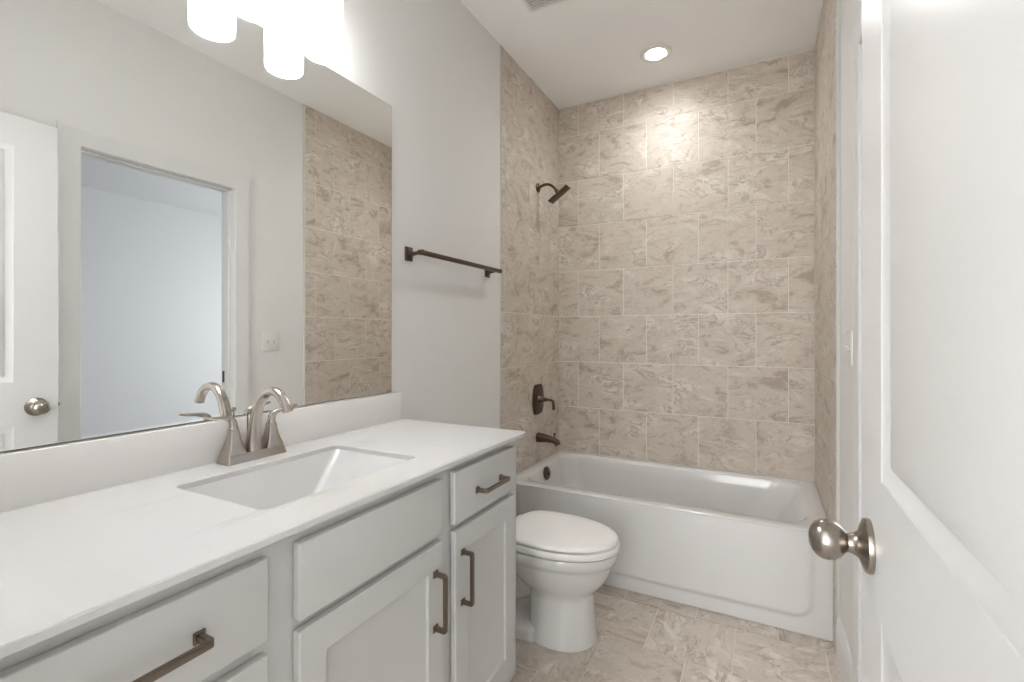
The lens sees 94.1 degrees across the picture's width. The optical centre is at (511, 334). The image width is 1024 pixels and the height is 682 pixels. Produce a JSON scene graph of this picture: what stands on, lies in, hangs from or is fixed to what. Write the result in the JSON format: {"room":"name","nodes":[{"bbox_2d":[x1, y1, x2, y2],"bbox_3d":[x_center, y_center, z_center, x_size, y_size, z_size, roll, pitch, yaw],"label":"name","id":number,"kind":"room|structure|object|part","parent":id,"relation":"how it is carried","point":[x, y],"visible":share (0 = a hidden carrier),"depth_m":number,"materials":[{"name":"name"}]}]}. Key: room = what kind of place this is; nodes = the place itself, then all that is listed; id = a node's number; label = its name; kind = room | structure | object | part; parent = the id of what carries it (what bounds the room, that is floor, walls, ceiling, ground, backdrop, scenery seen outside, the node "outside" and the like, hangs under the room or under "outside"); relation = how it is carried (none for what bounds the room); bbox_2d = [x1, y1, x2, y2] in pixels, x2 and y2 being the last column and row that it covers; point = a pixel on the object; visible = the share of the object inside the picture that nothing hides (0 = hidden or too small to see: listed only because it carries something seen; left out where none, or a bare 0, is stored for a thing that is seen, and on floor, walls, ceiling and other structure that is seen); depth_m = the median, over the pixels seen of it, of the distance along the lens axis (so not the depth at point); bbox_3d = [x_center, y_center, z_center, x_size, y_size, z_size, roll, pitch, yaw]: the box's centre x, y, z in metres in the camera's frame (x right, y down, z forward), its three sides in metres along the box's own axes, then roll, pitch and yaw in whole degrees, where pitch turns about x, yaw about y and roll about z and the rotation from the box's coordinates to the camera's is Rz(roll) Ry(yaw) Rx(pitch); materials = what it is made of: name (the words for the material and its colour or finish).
{"room":"bathroom","nodes":[
{"label":"bathroom","id":0,"kind":"room"},
{"bbox_2d":[0,0,558,474],"bbox_3d":[-0.422,-0.164,2.049,0.125,2.842,3.234,0,0,28],"label":"wall","id":1,"kind":"structure","parent":0,"point":[474,136],"depth_m":2.30,"materials":[{"name":"white paint"}]},
{"bbox_2d":[0,0,391,452],"bbox_3d":[-0.754,-0.329,1.286,0.005,1.100,1.244,0,0,28],"label":"wall mirror","id":2,"kind":"object","parent":1,"relation":"attached to","point":[196,207],"visible":0.87,"depth_m":1.16,"materials":[{"name":"grey mirror"}]},
{"bbox_2d":[0,392,400,512],"bbox_3d":[-0.749,0.278,1.278,0.020,0.107,1.322,0,0,28],"label":"backsplash","id":3,"kind":"structure","parent":1,"relation":"attached to","point":[30,477],"depth_m":1.09,"materials":[{"name":"white stone"}]},
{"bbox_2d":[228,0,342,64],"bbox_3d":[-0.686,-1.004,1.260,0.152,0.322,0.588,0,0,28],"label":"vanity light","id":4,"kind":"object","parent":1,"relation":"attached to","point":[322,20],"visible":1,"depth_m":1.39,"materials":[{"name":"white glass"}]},
{"bbox_3d":[-0.675,-0.946,1.241,0.115,0.206,0.115,0,0,28],"label":"lamp shade","id":5,"kind":"part","parent":4,"relation":"part of","materials":[{"name":"white glass"}]},
{"bbox_3d":[-0.571,-0.946,1.439,0.115,0.206,0.115,0,0,28],"label":"lamp shade","id":6,"kind":"part","parent":4,"relation":"part of","materials":[{"name":"white glass"}]},
{"bbox_2d":[405,246,501,277],"bbox_3d":[-0.239,-0.326,2.192,0.077,0.057,0.678,0,0,28],"label":"towel bar","id":7,"kind":"object","parent":1,"relation":"attached to","point":[409,253],"visible":1,"depth_m":2.05,"materials":[{"name":"brown metal"}]},
{"bbox_3d":[-0.062,-0.165,2.605,0.005,2.840,0.007,0,0,28],"label":"edge trim","id":8,"kind":"part","parent":1,"relation":"part of","materials":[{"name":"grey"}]},
{"bbox_2d":[532,384,554,414],"bbox_3d":[0.216,0.410,3.002,0.119,0.192,0.167,0,0,28],"label":"shower valve","id":9,"kind":"object","parent":1,"relation":"attached to","point":[538,399],"visible":1,"depth_m":3.00,"materials":[{"name":"brown metal"}]},
{"bbox_3d":[0.168,0.410,3.027,0.010,0.192,0.167,0,0,28],"label":"plate","id":10,"kind":"part","parent":9,"relation":"part of","materials":[{"name":"brown metal"}]},
{"bbox_3d":[0.220,0.427,2.999,0.110,0.086,0.052,0,0,28],"label":"lever","id":11,"kind":"part","parent":9,"relation":"part of","materials":[{"name":"brown metal"}]},
{"bbox_2d":[536,432,560,445],"bbox_3d":[0.231,0.654,2.994,0.154,0.080,0.060,0,0,28],"label":"tub spout","id":12,"kind":"object","parent":1,"relation":"attached to","point":[540,437],"visible":1,"depth_m":2.98,"materials":[{"name":"brown metal"}]},
{"bbox_2d":[536,183,569,203],"bbox_3d":[0.256,-0.894,2.981,0.208,0.136,0.076,0,0,28],"label":"shower","id":13,"kind":"object","parent":1,"relation":"attached to","point":[559,193],"visible":1,"depth_m":2.97,"materials":[{"name":"brown metal"}]},
{"bbox_3d":[0.228,-0.920,2.995,0.133,0.068,0.017,0,0,28],"label":"arm","id":14,"kind":"part","parent":13,"relation":"part of","materials":[{"name":"brown metal"}]},
{"bbox_2d":[460,0,822,108],"bbox_3d":[0.303,-1.635,1.668,1.764,0.100,3.234,0,0,28],"label":"ceiling","id":15,"kind":"structure","parent":0,"point":[576,52],"depth_m":2.54,"materials":[{"name":"white paint"}]},
{"bbox_2d":[521,0,565,11],"bbox_3d":[0.156,-1.577,2.120,0.320,0.016,0.318,0,0,28],"label":"exhaust fan","id":16,"kind":"object","parent":15,"relation":"attached to","point":[531,5],"visible":1,"depth_m":2.27,"materials":[{"name":"white plastic"}]},
{"bbox_2d":[526,0,556,8],"bbox_3d":[0.156,-1.573,2.120,0.276,0.006,0.267,0,0,28],"label":"grille","id":17,"kind":"object","parent":16,"relation":"attached to","point":[530,4],"depth_m":2.27,"materials":[{"name":"grey plastic"}]},
{"bbox_2d":[640,44,671,62],"bbox_3d":[0.810,-1.580,2.683,0.176,0.008,0.176,0,0,28],"label":"recessed light","id":18,"kind":"object","parent":15,"relation":"in","point":[654,53],"visible":1,"depth_m":2.67,"materials":[{"name":"white plastic"}]},
{"bbox_2d":[510,584,841,681],"bbox_3d":[0.303,1.305,1.668,1.764,0.100,3.234,0,0,28],"label":"floor","id":19,"kind":"structure","parent":0,"point":[641,638],"depth_m":1.89,"materials":[{"name":"white tile"}]},
{"bbox_2d":[0,440,515,681],"bbox_3d":[-0.500,0.799,1.151,0.577,0.911,1.323,0,0,28],"label":"vanity cabinet","id":20,"kind":"object","parent":19,"relation":"on","point":[415,582],"visible":0.95,"depth_m":0.96,"materials":[{"name":"grey paint"}]},
{"bbox_3d":[-0.487,0.439,0.653,0.019,0.136,0.322,0,0,28],"label":"drawer","id":21,"kind":"part","parent":20,"relation":"part of","materials":[{"name":"grey paint"}]},
{"bbox_3d":[-0.471,0.439,0.624,0.036,0.018,0.153,0,0,28],"label":"handle","id":22,"kind":"part","parent":20,"relation":"part of","materials":[{"name":"brown metal"}]},
{"bbox_3d":[-0.487,0.670,0.653,0.019,0.278,0.322,0,0,28],"label":"drawer","id":23,"kind":"part","parent":20,"relation":"part of","materials":[{"name":"grey paint"}]},
{"bbox_2d":[0,392,525,658],"bbox_3d":[-0.508,0.284,1.162,0.554,0.120,1.339,0,0,28],"label":"countertop","id":24,"kind":"structure","parent":20,"relation":"on","point":[90,530],"depth_m":0.91,"materials":[{"name":"white stone"}]},
{"bbox_2d":[203,387,296,465],"bbox_3d":[-0.678,0.233,1.279,0.205,0.194,0.204,0,0,-13],"label":"bathroom faucet","id":25,"kind":"object","parent":24,"relation":"on","point":[233,451],"visible":1,"depth_m":1.25,"materials":[{"name":"silver metal"}]},
{"bbox_3d":[-0.733,0.224,1.203,0.026,0.044,0.087,0,0,28],"label":"handle lever","id":26,"kind":"part","parent":25,"relation":"part of","materials":[{"name":"silver metal"}]},
{"bbox_3d":[-0.719,0.279,1.231,0.045,0.065,0.051,0,0,28],"label":"handle","id":27,"kind":"part","parent":25,"relation":"part of","materials":[{"name":"silver metal"}]},
{"bbox_3d":[-0.715,0.263,1.289,0.012,0.125,0.012,0,0,28],"label":"lift rod","id":28,"kind":"part","parent":25,"relation":"part of","materials":[{"name":"silver metal"}]},
{"bbox_3d":[-0.694,0.319,1.278,0.055,0.022,0.166,0,0,28],"label":"plate","id":29,"kind":"part","parent":25,"relation":"part of","materials":[{"name":"silver metal"}]},
{"bbox_3d":[-0.635,0.225,1.247,0.167,0.177,0.039,0,0,28],"label":"spout","id":30,"kind":"part","parent":25,"relation":"part of","materials":[{"name":"silver metal"}]},
{"bbox_3d":[-0.669,0.279,1.326,0.045,0.065,0.051,0,0,28],"label":"handle","id":31,"kind":"part","parent":25,"relation":"part of","materials":[{"name":"silver metal"}]},
{"bbox_3d":[-0.654,0.224,1.353,0.026,0.044,0.087,0,0,28],"label":"handle lever","id":32,"kind":"part","parent":25,"relation":"part of","materials":[{"name":"silver metal"}]},
{"bbox_2d":[185,450,407,509],"bbox_3d":[-0.495,0.403,1.162,0.349,0.119,0.488,0,0,28],"label":"sink","id":33,"kind":"object","parent":24,"relation":"in","point":[271,487],"visible":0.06,"depth_m":1.28,"materials":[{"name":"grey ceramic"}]},
{"bbox_3d":[-0.285,0.441,1.038,0.019,0.139,0.428,0,0,28],"label":"false drawer","id":34,"kind":"part","parent":20,"relation":"part of","materials":[{"name":"grey paint"}]},
{"bbox_3d":[-0.285,0.816,1.038,0.019,0.574,0.428,0,0,28],"label":"door","id":35,"kind":"part","parent":20,"relation":"part of","materials":[{"name":"grey paint"}]},
{"bbox_3d":[-0.176,0.667,1.184,0.036,0.153,0.018,0,0,28],"label":"handle","id":36,"kind":"part","parent":20,"relation":"part of","materials":[{"name":"brown metal"}]},
{"bbox_3d":[-0.119,0.661,1.293,0.036,0.153,0.018,0,0,28],"label":"handle","id":37,"kind":"part","parent":20,"relation":"part of","materials":[{"name":"brown metal"}]},
{"bbox_3d":[-0.080,0.440,1.427,0.019,0.141,0.344,0,0,28],"label":"drawer","id":38,"kind":"part","parent":20,"relation":"part of","materials":[{"name":"grey paint"}]},
{"bbox_3d":[-0.079,0.816,1.429,0.019,0.575,0.341,0,0,28],"label":"door","id":39,"kind":"part","parent":20,"relation":"part of","materials":[{"name":"grey paint"}]},
{"bbox_3d":[-0.053,0.445,1.420,0.036,0.018,0.153,0,0,28],"label":"handle","id":40,"kind":"part","parent":20,"relation":"part of","materials":[{"name":"brown metal"}]},
{"bbox_2d":[516,510,619,652],"bbox_3d":[0.094,0.879,2.081,0.750,0.748,0.404,0,0,28],"label":"toilet","id":41,"kind":"object","parent":19,"relation":"on","point":[562,559],"visible":0.48,"depth_m":1.91,"materials":[{"name":"white ceramic"}]},
{"bbox_3d":[0.214,0.829,2.018,0.469,0.022,0.370,0,0,28],"label":"lid","id":42,"kind":"part","parent":41,"relation":"part of","materials":[{"name":"white plastic"}]},
{"bbox_3d":[0.216,0.857,2.016,0.474,0.026,0.378,0,0,28],"label":"seat","id":43,"kind":"part","parent":41,"relation":"part of","materials":[{"name":"white plastic"}]},
{"bbox_2d":[516,450,832,641],"bbox_3d":[0.817,1.032,2.640,1.518,0.444,0.795,0,0,28],"label":"bathtub","id":44,"kind":"object","parent":19,"relation":"on","point":[729,543],"visible":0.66,"depth_m":2.26,"materials":[{"name":"white ceramic"}]},
{"bbox_2d":[516,450,826,532],"bbox_3d":[0.817,0.986,2.640,1.518,0.352,0.795,0,0,28],"label":"basin","id":45,"kind":"object","parent":44,"relation":"in","point":[624,495],"depth_m":2.63,"materials":[{"name":"white ceramic"}]},
{"bbox_2d":[559,48,814,481],"bbox_3d":[1.033,-0.164,3.043,1.537,2.842,0.120,0,0,28],"label":"wall","id":46,"kind":"structure","parent":0,"point":[687,212],"depth_m":2.93,"materials":[{"name":"beige tile"}]},
{"bbox_2d":[815,0,861,658],"bbox_3d":[1.036,-0.164,1.282,0.133,2.842,3.234,0,0,28],"label":"wall","id":47,"kind":"structure","parent":0,"point":[834,41],"depth_m":1.85,"materials":[{"name":"white"}]},
{"bbox_3d":[1.269,-0.165,1.855,0.013,2.840,0.007,0,0,28],"label":"edge trim","id":48,"kind":"part","parent":47,"relation":"part of","materials":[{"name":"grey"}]},
{"bbox_2d":[836,615,852,681],"bbox_3d":[1.175,1.172,1.677,0.014,0.166,0.394,0,0,28],"label":"baseboard","id":49,"kind":"structure","parent":47,"relation":"attached to","point":[843,654],"depth_m":1.71,"materials":[{"name":"white wood"}]},
{"bbox_2d":[844,331,852,365],"bbox_3d":[1.152,0.045,1.636,0.016,0.116,0.116,0,0,28],"label":"light switch","id":50,"kind":"object","parent":47,"relation":"attached to","point":[849,334],"visible":0.98,"depth_m":1.62,"materials":[{"name":"white plastic"}]},
{"bbox_2d":[853,3,861,681],"bbox_3d":[0.926,0.150,1.076,0.137,2.210,0.899,0,0,28],"label":"trim","id":51,"kind":"structure","parent":47,"relation":"attached to","point":[857,32],"depth_m":1.45,"materials":[{"name":"white wood"}]},
{"bbox_3d":[-0.416,-0.164,0.287,1.537,2.842,0.120,0,0,28],"label":"wall","id":52,"kind":"structure","parent":0,"visible":0},
{"bbox_2d":[808,0,1023,681],"bbox_3d":[0.373,0.179,0.391,0.177,2.127,0.778,0,0,28],"label":"door","id":53,"kind":"structure","parent":52,"relation":"in","point":[938,539],"depth_m":0.41,"materials":[{"name":"white paint"}]},
{"bbox_3d":[0.472,0.298,0.689,0.075,0.075,0.075,0,0,28],"label":"knob","id":54,"kind":"part","parent":53,"relation":"part of","materials":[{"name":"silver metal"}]}
]}

